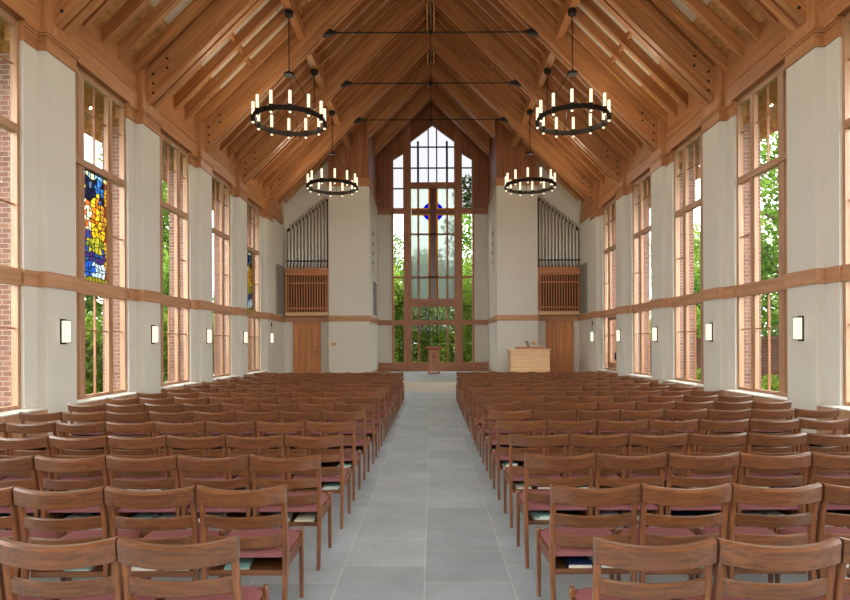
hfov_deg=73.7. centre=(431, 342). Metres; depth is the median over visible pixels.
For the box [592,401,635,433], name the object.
chair
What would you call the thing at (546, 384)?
chair
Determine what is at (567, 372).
chair
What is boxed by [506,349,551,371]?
desk
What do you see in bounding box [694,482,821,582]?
chair
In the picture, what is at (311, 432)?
seat cushion
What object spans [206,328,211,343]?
wall lamp
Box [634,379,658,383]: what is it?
chair
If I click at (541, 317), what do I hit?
trim
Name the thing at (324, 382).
chair
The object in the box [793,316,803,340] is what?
wall lamp
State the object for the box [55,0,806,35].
roof truss
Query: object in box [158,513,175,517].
book
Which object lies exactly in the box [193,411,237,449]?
chair
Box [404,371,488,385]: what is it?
platform
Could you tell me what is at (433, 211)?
cross
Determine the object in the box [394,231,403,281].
tree
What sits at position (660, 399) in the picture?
chair
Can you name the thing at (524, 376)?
chair
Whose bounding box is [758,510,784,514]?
book
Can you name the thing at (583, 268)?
acoustic panel
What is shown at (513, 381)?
chair
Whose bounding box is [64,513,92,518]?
book
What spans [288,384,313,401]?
chair
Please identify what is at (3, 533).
seat cushion
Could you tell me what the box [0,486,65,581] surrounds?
chair
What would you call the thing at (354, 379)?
chair
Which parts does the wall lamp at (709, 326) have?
lamp shade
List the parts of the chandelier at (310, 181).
stem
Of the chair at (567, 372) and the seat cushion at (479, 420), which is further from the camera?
the chair at (567, 372)
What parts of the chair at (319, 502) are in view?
leg, rail, rail, seat frame, rail, leg, leg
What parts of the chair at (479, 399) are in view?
leg, leg, rail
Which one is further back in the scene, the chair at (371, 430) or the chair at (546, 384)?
the chair at (546, 384)
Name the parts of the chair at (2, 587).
leg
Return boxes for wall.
[0,0,284,435]
[285,161,328,372]
[327,117,378,372]
[377,102,487,371]
[486,118,537,371]
[537,162,578,371]
[578,0,845,432]
[650,336,778,390]
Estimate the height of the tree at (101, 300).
7.506 m
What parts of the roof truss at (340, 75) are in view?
tie rod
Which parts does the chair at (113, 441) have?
leg, rail, rail, rail, leg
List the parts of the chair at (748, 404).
rail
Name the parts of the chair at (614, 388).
rail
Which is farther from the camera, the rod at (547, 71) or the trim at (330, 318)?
the trim at (330, 318)
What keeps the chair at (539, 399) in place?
on the floor at (427, 520)
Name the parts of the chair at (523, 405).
rail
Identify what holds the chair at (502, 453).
on the floor at (427, 520)
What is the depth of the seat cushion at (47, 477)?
5.13 m
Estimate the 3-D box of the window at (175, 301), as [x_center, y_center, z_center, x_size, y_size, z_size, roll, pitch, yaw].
[-6.154,-1.593,13.650,0.325,6.540,2.240,0,0,0]
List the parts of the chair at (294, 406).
rail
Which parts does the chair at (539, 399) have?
rail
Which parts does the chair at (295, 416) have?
rail, rail, leg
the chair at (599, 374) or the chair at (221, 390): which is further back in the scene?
the chair at (599, 374)
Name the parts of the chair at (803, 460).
leg, rail, rail, leg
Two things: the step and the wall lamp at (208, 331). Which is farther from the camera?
the step
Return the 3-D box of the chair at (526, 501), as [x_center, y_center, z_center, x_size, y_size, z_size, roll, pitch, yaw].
[0.936,1.225,4.351,0.512,0.842,0.543,0,0,0]
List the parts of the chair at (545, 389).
rail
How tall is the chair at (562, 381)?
0.842 m
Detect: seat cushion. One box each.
[0,506,33,512]
[0,530,59,538]
[1,476,66,481]
[17,595,55,599]
[47,505,99,512]
[59,530,138,538]
[60,593,158,599]
[61,476,121,479]
[74,431,112,434]
[112,432,142,434]
[114,421,146,423]
[117,507,175,511]
[120,475,164,479]
[143,529,218,542]
[165,585,262,599]
[185,475,233,479]
[187,505,245,511]
[188,431,219,433]
[226,431,256,433]
[226,528,299,557]
[235,472,286,481]
[258,492,327,511]
[264,432,295,433]
[291,467,347,481]
[306,431,333,433]
[340,429,371,433]
[343,437,367,445]
[344,451,357,460]
[355,419,380,423]
[366,413,385,416]
[478,419,505,423]
[481,427,515,432]
[487,437,508,444]
[495,450,508,459]
[506,466,560,480]
[510,420,538,421]
[519,491,587,509]
[523,430,554,432]
[540,527,613,555]
[561,430,592,432]
[566,466,619,480]
[575,587,635,599]
[596,430,631,432]
[599,503,657,509]
[620,473,675,479]
[621,527,694,544]
[638,429,669,431]
[664,504,728,509]
[676,429,705,431]
[678,473,730,477]
[681,587,756,599]
[700,527,777,534]
[715,429,743,431]
[719,419,742,420]
[741,503,798,509]
[743,467,792,477]
[754,429,784,431]
[780,526,849,534]
[790,473,849,478]
[799,594,849,599]
[818,502,849,509]
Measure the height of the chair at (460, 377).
0.842 m
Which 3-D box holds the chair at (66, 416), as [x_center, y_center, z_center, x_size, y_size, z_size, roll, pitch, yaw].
[-4.202,1.247,7.058,0.514,0.842,0.543,0,0,0]
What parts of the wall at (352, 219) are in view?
cornice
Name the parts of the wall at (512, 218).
cornice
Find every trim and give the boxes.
[0,0,282,224]
[22,269,285,321]
[286,316,327,321]
[328,315,378,323]
[488,315,538,323]
[539,315,577,320]
[578,265,840,320]
[579,0,849,222]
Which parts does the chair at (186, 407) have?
rail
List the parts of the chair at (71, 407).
rail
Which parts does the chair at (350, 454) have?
leg, rail, rail, rail, leg, leg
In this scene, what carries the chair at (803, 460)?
on the floor at (427, 520)
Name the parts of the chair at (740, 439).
leg, rail, rail, rail, leg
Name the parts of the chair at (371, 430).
rail, rail, rail, leg, leg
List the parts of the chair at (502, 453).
leg, leg, rail, rail, rail, leg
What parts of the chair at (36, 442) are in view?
rail, rail, rail, leg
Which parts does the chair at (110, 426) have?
rail, rail, leg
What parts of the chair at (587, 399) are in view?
rail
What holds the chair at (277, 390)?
on the floor at (427, 520)
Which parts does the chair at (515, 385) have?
rail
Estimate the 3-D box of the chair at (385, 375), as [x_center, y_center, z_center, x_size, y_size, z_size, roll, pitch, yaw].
[-1.051,1.234,15.202,0.514,0.842,0.543,0,0,0]
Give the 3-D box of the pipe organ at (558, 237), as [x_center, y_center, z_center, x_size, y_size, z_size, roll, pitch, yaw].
[5.259,-3.653,23.545,1.770,4.960,0.390,0,0,0]
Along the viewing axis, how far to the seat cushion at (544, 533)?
3.53 m
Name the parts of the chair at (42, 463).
leg, rail, rail, leg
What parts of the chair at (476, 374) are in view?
rail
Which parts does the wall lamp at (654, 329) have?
lamp shade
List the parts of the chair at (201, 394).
rail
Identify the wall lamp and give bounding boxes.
[60,319,70,343]
[151,325,157,343]
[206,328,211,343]
[243,331,247,343]
[270,322,272,343]
[590,320,593,341]
[616,329,620,341]
[652,326,657,341]
[705,322,712,341]
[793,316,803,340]
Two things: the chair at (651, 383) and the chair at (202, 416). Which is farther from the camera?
the chair at (651, 383)
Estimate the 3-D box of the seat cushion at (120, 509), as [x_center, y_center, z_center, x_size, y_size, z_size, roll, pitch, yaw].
[-2.110,1.227,4.409,0.468,0.054,0.415,0,0,0]
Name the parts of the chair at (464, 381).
leg, rail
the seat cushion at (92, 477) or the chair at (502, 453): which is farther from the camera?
the chair at (502, 453)
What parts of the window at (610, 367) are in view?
sill, belt rail, frame, door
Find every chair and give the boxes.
[0,422,8,455]
[0,435,66,491]
[0,455,39,570]
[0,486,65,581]
[0,536,165,599]
[0,563,60,599]
[5,422,58,455]
[13,486,144,580]
[19,411,64,449]
[34,455,136,530]
[49,435,122,491]
[55,421,106,455]
[62,411,107,449]
[68,403,112,435]
[104,485,224,580]
[105,397,146,423]
[106,403,146,435]
[106,411,151,449]
[106,421,157,455]
[106,455,199,528]
[107,435,169,490]
[117,536,268,599]
[136,392,168,404]
[140,397,180,423]
[144,403,184,435]
[149,411,194,449]
[155,421,207,454]
[162,388,189,392]
[167,392,198,412]
[167,434,237,529]
[174,397,216,423]
[177,454,258,528]
[183,384,209,388]
[183,403,222,435]
[190,388,218,392]
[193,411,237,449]
[196,484,303,599]
[199,392,229,412]
[202,381,225,384]
[205,421,257,457]
[209,397,249,422]
[210,384,235,388]
[217,379,239,381]
[218,388,246,392]
[221,403,260,436]
[225,434,294,527]
[226,381,250,384]
[230,392,260,404]
[231,376,251,379]
[236,384,261,388]
[236,410,280,449]
[240,378,262,381]
[243,397,283,422]
[244,374,262,376]
[247,387,274,392]
[249,454,331,570]
[251,381,274,384]
[252,376,273,379]
[254,373,272,374]
[256,420,306,457]
[260,403,298,434]
[261,391,291,404]
[262,384,287,388]
[263,374,282,376]
[263,378,284,381]
[273,372,291,374]
[274,376,294,378]
[275,381,298,384]
[275,387,303,397]
[277,396,316,422]
[280,410,323,449]
[283,374,302,376]
[285,378,307,381]
[285,434,350,528]
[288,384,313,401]
[292,372,309,374]
[292,391,322,403]
[295,376,315,378]
[298,402,336,436]
[299,381,322,384]
[303,374,322,376]
[304,387,331,400]
[306,420,360,500]
[308,378,329,381]
[310,372,328,374]
[311,396,346,422]
[314,384,339,388]
[316,376,336,378]
[323,374,342,376]
[323,381,346,384]
[323,391,353,411]
[323,410,369,479]
[329,372,347,374]
[330,378,352,381]
[332,387,359,392]
[336,402,376,463]
[337,376,357,378]
[340,384,365,388]
[343,374,361,376]
[346,396,382,450]
[347,381,370,391]
[348,372,365,375]
[353,378,374,387]
[354,391,386,440]
[358,376,378,383]
[361,387,390,432]
[363,374,381,376]
[366,372,384,374]
[367,384,393,424]
[372,380,396,418]
[375,378,398,413]
[379,376,400,409]
[382,374,402,405]
[385,372,403,401]
[456,372,474,399]
[457,373,477,404]
[459,375,479,408]
[460,378,483,411]
[462,380,486,418]
[465,383,491,424]
[467,386,496,431]
[471,391,503,440]
[474,396,509,450]
[475,372,493,373]
[478,373,497,382]
[479,402,519,463]
[481,375,501,383]
[484,378,506,381]
[485,409,531,478]
[488,380,511,383]
[492,383,517,400]
[492,419,546,499]
[494,371,512,373]
[497,386,525,403]
[498,373,517,375]
[502,375,522,377]
[503,433,567,527]
[504,390,534,411]
[507,377,528,386]
[507,395,544,421]
[512,380,535,384]
[513,371,531,373]
[516,452,594,568]
[518,373,537,375]
[519,401,558,435]
[523,375,543,377]
[526,386,553,396]
[529,377,551,380]
[531,409,575,448]
[532,371,549,373]
[535,390,565,402]
[536,380,560,383]
[536,483,639,599]
[538,373,557,375]
[544,375,565,383]
[545,383,570,386]
[545,395,579,421]
[545,419,596,455]
[551,371,568,373]
[552,377,574,380]
[554,386,582,396]
[554,401,597,433]
[558,373,577,375]
[559,433,627,527]
[561,380,584,383]
[566,375,586,377]
[566,390,597,402]
[569,371,587,373]
[569,537,716,599]
[575,377,597,380]
[575,395,613,421]
[575,409,619,447]
[578,373,597,375]
[583,386,611,396]
[585,380,609,383]
[587,375,607,377]
[588,371,606,373]
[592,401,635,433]
[593,452,666,523]
[595,419,647,455]
[598,373,617,375]
[598,377,620,391]
[598,382,623,386]
[598,390,628,402]
[607,395,648,421]
[608,375,629,377]
[609,379,633,383]
[612,386,639,396]
[615,483,731,582]
[616,433,687,527]
[618,409,663,447]
[620,377,642,380]
[624,382,649,386]
[629,390,660,402]
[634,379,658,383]
[635,401,674,433]
[640,386,668,390]
[641,395,683,420]
[646,419,698,453]
[646,452,739,527]
[650,382,676,386]
[661,390,691,410]
[662,409,706,447]
[669,386,697,390]
[673,401,713,434]
[674,432,746,526]
[674,537,841,599]
[676,395,718,420]
[691,390,722,402]
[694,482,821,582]
[696,419,748,452]
[705,408,751,446]
[711,401,751,433]
[713,452,810,526]
[717,394,752,420]
[743,432,806,526]
[748,418,799,452]
[750,408,794,446]
[752,400,791,432]
[774,483,849,582]
[790,432,849,486]
[792,408,838,446]
[796,418,849,452]
[799,537,849,599]
[806,452,849,526]
[840,418,849,452]
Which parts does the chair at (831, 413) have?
rail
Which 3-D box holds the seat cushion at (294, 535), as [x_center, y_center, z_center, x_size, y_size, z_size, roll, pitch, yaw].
[-1.086,1.223,3.509,0.462,0.054,0.415,0,0,0]
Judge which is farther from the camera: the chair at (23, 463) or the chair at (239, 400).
the chair at (239, 400)
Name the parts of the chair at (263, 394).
rail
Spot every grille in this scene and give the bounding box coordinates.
[288,275,325,311]
[540,274,577,310]
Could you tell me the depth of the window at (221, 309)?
16.86 m
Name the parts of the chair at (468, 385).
leg, rail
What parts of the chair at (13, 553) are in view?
leg, rail, rail, leg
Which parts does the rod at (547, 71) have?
stem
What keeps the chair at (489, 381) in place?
on the floor at (427, 520)
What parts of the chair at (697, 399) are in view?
rail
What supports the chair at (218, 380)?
on the floor at (427, 520)
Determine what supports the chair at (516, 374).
on the floor at (427, 520)
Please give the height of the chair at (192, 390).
0.842 m
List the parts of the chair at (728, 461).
leg, rail, rail, leg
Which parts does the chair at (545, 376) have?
rail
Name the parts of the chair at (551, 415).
rail, rail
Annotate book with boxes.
[0,513,9,516]
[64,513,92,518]
[64,566,95,570]
[131,512,159,518]
[131,566,157,570]
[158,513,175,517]
[198,512,227,521]
[223,558,253,569]
[273,512,292,521]
[294,512,316,521]
[322,484,338,489]
[325,482,339,488]
[339,461,351,466]
[501,460,517,465]
[513,482,531,488]
[528,511,549,519]
[530,510,549,518]
[535,486,549,488]
[557,511,578,514]
[561,556,592,567]
[588,556,613,567]
[599,510,618,515]
[622,511,639,519]
[671,510,693,515]
[691,511,713,515]
[741,510,759,514]
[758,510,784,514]
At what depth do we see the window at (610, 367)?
19.84 m
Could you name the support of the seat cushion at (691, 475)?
on the chair at (740, 439)
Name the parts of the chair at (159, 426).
leg, rail, rail, leg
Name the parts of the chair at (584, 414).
leg, rail, rail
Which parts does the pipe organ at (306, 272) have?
case rail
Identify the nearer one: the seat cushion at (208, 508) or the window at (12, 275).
the seat cushion at (208, 508)
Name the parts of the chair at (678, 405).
rail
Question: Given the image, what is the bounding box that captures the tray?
[515,347,543,348]
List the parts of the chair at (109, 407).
rail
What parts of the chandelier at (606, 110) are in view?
stem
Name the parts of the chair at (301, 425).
leg, rail, rail, leg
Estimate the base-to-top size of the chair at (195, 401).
0.842 m
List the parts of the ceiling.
panel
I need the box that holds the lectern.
[426,346,441,373]
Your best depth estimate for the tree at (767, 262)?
19.59 m
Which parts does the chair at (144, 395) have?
rail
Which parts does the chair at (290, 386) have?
rail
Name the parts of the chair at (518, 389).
rail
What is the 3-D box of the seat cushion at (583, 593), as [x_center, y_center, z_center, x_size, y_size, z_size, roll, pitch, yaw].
[0.920,1.214,2.604,0.452,0.054,0.415,0,0,0]
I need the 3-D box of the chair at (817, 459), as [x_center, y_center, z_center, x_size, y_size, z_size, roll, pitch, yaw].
[3.024,1.216,4.336,0.512,0.842,0.543,0,0,0]
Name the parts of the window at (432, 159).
pane, pale pane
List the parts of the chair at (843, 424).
leg, rail, rail, leg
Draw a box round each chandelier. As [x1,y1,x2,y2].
[251,9,326,138]
[306,110,357,196]
[504,109,555,195]
[535,8,610,137]
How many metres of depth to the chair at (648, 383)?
11.34 m
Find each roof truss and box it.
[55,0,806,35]
[148,0,713,109]
[204,0,657,154]
[242,0,620,184]
[269,24,593,206]
[367,54,494,138]
[374,81,489,156]
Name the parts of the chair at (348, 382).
rail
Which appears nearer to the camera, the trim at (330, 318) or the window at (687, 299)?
the window at (687, 299)
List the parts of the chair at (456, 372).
rail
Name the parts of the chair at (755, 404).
rail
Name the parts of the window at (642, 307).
sill, belt rail, frame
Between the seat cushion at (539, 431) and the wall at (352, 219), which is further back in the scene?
the wall at (352, 219)
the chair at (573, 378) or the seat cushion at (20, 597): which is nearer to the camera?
the seat cushion at (20, 597)
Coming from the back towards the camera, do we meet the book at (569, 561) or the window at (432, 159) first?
the window at (432, 159)
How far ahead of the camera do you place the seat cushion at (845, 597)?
2.63 m
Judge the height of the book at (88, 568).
0.018 m
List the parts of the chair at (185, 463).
leg, rail, rail, leg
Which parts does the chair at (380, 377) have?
rail, leg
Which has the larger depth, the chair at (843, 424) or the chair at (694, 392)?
the chair at (694, 392)
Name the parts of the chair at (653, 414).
rail, leg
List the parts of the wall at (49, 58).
wall post, wall post, wall post, wall post, wall post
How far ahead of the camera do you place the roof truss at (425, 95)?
25.45 m
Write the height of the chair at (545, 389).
0.842 m
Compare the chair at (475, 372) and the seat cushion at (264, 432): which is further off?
the chair at (475, 372)
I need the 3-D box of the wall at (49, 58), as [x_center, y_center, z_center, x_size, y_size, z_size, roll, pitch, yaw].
[-6.352,-2.222,10.275,0.795,8.200,27.750,0,0,0]
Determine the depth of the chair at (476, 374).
15.00 m
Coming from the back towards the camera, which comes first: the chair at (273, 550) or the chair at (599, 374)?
the chair at (599, 374)
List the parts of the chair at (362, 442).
rail, rail, rail, leg, leg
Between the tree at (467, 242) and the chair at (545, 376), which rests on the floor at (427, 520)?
the chair at (545, 376)
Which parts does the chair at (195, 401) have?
rail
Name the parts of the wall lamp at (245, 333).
lamp shade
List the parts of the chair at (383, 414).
rail, leg, leg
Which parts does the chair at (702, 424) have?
leg, rail, rail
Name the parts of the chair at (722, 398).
rail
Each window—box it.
[0,7,47,449]
[75,67,144,423]
[160,132,201,392]
[212,172,240,381]
[247,200,267,374]
[391,121,474,370]
[596,198,616,373]
[624,170,651,379]
[662,129,703,390]
[720,63,787,420]
[816,12,849,434]
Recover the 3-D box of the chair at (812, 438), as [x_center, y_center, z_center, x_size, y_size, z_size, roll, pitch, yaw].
[3.593,1.213,5.256,0.519,0.842,0.543,0,0,0]
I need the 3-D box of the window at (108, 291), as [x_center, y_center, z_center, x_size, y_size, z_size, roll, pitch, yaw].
[-6.154,-1.593,10.690,0.325,6.540,2.240,0,0,0]
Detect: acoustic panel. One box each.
[276,264,283,314]
[580,263,586,313]
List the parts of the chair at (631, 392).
rail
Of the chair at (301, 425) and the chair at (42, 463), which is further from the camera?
the chair at (301, 425)
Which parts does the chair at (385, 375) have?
rail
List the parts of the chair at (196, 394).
rail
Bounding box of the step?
[404,386,455,391]
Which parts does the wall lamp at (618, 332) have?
lamp shade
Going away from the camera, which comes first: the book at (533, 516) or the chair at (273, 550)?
the chair at (273, 550)
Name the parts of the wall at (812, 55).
wall post, wall post, wall post, wall post, wall post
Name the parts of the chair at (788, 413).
rail, rail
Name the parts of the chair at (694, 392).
rail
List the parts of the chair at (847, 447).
leg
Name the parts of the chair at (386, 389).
rail, leg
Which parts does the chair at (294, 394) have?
rail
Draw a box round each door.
[293,322,320,372]
[546,321,573,373]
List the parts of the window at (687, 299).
sill, belt rail, frame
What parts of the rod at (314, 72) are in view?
stem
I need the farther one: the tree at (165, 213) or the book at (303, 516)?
the tree at (165, 213)
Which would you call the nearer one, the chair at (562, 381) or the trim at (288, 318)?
the chair at (562, 381)
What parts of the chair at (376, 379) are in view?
rail, leg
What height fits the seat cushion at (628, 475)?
0.054 m
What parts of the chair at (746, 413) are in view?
rail, rail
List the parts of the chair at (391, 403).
rail, leg, leg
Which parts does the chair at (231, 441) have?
leg, rail, rail, rail, leg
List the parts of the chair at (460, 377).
leg, rail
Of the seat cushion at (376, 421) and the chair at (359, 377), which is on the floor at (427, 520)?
the chair at (359, 377)
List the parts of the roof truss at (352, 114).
tie rod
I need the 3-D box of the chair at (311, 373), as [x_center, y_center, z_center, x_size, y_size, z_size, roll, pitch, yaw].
[-3.150,1.243,16.104,0.514,0.842,0.543,0,0,0]
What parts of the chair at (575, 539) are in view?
leg, seat frame, leg, rail, rail, rail, leg, leg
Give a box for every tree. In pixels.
[85,243,168,342]
[85,295,102,328]
[97,144,168,316]
[163,227,168,285]
[163,250,213,380]
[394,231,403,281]
[462,214,471,273]
[650,228,699,318]
[694,208,778,337]
[694,253,699,317]
[760,131,778,336]
[762,275,778,336]
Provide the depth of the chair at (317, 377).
14.05 m
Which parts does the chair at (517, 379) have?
rail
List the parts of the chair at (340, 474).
leg, rail, rail, rail, leg, seat frame, leg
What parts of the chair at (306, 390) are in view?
rail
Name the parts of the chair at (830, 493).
leg, leg, rail, rail, rail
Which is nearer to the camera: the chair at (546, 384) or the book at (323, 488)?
the book at (323, 488)
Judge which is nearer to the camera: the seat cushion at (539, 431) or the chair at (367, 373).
the seat cushion at (539, 431)
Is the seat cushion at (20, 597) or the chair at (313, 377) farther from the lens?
the chair at (313, 377)
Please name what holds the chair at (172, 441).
on the floor at (427, 520)
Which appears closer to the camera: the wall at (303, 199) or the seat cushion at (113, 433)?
the seat cushion at (113, 433)
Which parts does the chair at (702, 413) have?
leg, rail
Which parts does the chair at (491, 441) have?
leg, leg, rail, rail, rail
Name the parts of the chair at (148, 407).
rail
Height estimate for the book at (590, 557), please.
0.020 m
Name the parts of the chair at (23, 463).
rail, rail, leg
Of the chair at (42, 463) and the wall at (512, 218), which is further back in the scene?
the wall at (512, 218)
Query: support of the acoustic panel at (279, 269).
attached to the wall at (49, 58)
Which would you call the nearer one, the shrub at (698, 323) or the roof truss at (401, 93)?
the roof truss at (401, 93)
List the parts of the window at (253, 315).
stained glass, frame, belt rail, sill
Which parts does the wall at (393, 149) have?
panel, panel trim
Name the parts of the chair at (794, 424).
rail, rail, leg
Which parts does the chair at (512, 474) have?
leg, leg, seat frame, rail, rail, rail, leg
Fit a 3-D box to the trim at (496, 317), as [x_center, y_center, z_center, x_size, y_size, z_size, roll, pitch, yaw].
[3.515,-1.035,25.130,1.740,0.240,3.720,0,0,0]
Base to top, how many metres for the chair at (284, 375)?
0.842 m
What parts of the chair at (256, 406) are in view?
rail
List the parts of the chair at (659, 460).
leg, rail, rail, leg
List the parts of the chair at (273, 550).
leg, rail, rail, rail, leg, seat frame, leg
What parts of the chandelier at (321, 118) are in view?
stem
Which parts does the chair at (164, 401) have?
rail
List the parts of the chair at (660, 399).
rail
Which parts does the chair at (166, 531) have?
leg, leg, rail, rail, rail, leg, leg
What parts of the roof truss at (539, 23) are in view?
tie rod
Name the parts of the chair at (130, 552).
leg, rail, rail, leg, leg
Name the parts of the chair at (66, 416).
rail, rail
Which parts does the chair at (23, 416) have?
rail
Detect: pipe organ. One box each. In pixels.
[285,197,328,315]
[537,196,580,314]
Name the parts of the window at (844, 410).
sill, belt rail, frame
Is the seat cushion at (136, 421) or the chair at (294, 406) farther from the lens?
the seat cushion at (136, 421)
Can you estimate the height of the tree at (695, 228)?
9.174 m
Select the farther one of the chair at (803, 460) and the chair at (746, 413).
the chair at (746, 413)
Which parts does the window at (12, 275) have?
frame, belt rail, sill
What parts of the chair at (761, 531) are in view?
leg, leg, leg, rail, rail, rail, leg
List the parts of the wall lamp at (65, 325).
plate, lamp shade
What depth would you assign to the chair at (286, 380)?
13.14 m
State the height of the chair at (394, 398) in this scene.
0.842 m
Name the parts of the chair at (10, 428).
leg, rail, rail, leg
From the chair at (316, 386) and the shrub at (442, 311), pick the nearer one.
the chair at (316, 386)
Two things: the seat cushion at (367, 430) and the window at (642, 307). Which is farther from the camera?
the window at (642, 307)
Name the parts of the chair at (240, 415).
rail, rail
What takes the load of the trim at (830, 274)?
attached to the wall at (812, 55)
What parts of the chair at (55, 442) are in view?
leg, rail, rail, rail, leg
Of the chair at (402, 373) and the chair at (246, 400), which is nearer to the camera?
the chair at (246, 400)
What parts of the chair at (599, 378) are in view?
rail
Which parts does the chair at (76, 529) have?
leg, rail, rail, rail, leg, leg, leg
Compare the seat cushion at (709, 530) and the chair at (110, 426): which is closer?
the seat cushion at (709, 530)
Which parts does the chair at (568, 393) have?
rail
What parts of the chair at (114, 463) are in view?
leg, rail, rail, leg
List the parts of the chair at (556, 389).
rail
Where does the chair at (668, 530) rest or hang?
on the floor at (427, 520)
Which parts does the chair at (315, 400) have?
rail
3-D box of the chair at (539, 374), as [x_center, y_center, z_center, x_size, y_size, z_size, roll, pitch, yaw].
[3.064,1.216,15.200,0.519,0.842,0.543,0,0,0]
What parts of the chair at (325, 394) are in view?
rail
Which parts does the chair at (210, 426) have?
leg, rail, rail, leg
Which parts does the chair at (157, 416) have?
rail, leg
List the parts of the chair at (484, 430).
leg, leg, rail, rail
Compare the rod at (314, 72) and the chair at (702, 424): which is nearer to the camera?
the chair at (702, 424)
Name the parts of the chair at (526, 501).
leg, seat frame, leg, rail, rail, rail, leg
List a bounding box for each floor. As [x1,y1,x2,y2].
[0,391,846,599]
[377,371,487,380]
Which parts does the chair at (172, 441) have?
leg, rail, rail, rail, leg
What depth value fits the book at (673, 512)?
4.32 m
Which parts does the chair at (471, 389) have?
leg, rail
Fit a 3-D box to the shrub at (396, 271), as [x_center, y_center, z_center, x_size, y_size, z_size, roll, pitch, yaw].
[-3.364,-1.270,32.374,3.916,6.799,4.697,0,0,-6]
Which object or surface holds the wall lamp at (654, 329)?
attached to the wall at (812, 55)
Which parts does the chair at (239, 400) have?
rail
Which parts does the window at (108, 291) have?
stained glass, frame, belt rail, sill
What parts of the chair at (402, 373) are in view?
rail, leg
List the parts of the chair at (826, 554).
leg, rail, rail, leg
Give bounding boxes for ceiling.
[0,0,778,220]
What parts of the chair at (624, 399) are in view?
rail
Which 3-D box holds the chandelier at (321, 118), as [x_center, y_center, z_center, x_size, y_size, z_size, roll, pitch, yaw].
[-3.439,-6.608,13.650,1.729,2.795,1.729,0,0,0]
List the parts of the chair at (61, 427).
leg, rail, rail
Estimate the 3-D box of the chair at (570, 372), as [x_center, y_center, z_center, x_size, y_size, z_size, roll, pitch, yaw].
[4.122,1.211,16.104,0.519,0.842,0.543,0,0,0]
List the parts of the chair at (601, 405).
rail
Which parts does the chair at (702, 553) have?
leg, leg, rail, rail, leg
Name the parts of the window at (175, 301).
frame, belt rail, sill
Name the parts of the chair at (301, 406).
rail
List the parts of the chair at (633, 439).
leg, rail, rail, rail, leg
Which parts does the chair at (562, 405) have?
rail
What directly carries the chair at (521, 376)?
on the floor at (427, 520)
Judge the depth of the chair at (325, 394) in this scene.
9.52 m
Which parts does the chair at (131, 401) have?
rail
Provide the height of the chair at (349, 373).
0.842 m
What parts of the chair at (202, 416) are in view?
rail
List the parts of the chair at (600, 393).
rail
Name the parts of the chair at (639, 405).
rail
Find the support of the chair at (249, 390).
on the floor at (427, 520)
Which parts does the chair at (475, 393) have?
leg, leg, rail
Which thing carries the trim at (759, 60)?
attached to the wall at (812, 55)
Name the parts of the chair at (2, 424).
rail, leg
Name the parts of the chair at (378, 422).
rail, rail, leg, leg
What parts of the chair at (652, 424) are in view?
leg, rail, rail, leg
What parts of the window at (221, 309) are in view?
frame, belt rail, sill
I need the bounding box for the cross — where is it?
[411,188,453,298]
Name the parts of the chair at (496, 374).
rail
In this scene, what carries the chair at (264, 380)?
on the floor at (427, 520)
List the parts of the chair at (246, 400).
rail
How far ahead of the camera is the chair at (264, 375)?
14.95 m
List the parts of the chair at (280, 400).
rail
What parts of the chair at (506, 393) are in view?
rail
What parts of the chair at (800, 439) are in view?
leg, rail, rail, rail, leg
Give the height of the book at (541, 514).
0.016 m
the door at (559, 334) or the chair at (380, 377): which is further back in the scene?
the door at (559, 334)
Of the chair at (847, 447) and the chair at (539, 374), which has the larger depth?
the chair at (539, 374)
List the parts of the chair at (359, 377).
rail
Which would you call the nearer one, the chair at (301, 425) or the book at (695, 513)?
the book at (695, 513)
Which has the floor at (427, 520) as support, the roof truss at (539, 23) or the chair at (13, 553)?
the chair at (13, 553)
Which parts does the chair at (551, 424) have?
leg, rail, rail, leg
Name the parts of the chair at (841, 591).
leg, rail, rail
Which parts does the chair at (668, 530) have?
leg, leg, rail, rail, rail, leg, leg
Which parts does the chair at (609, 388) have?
rail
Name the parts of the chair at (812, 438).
leg, rail, rail, rail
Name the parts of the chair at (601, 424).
leg, rail, rail, leg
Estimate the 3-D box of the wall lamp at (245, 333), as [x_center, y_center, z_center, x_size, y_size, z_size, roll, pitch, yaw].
[-5.949,-0.184,18.090,0.104,0.410,0.130,0,0,0]
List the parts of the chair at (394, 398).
rail, leg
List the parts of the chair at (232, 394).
rail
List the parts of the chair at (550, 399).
rail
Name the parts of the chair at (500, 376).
rail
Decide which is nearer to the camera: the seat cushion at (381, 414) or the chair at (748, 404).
the chair at (748, 404)
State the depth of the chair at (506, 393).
9.53 m
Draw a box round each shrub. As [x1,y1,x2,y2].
[85,309,102,393]
[85,360,102,394]
[96,311,167,382]
[213,314,213,373]
[394,264,403,362]
[394,281,444,362]
[416,278,471,361]
[462,257,471,361]
[650,311,700,338]
[696,367,700,380]
[761,373,778,391]
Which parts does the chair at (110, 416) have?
rail, rail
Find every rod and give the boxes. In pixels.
[311,69,317,108]
[544,68,550,107]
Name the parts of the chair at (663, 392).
rail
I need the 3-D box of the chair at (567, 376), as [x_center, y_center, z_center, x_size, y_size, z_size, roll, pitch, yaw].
[3.588,1.213,14.305,0.519,0.842,0.543,0,0,0]
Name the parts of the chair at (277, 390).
rail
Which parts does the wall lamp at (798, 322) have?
lamp shade, plate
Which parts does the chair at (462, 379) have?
rail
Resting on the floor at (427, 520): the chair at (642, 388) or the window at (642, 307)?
the chair at (642, 388)
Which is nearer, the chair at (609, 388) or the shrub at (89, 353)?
the chair at (609, 388)
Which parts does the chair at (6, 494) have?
rail, rail, leg, leg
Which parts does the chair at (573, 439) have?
leg, rail, rail, rail, leg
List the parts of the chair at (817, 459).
leg, rail, rail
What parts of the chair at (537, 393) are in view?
rail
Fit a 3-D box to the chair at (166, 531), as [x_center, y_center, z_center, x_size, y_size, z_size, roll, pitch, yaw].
[-1.601,1.236,3.433,0.505,0.842,0.543,0,0,0]
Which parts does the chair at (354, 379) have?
rail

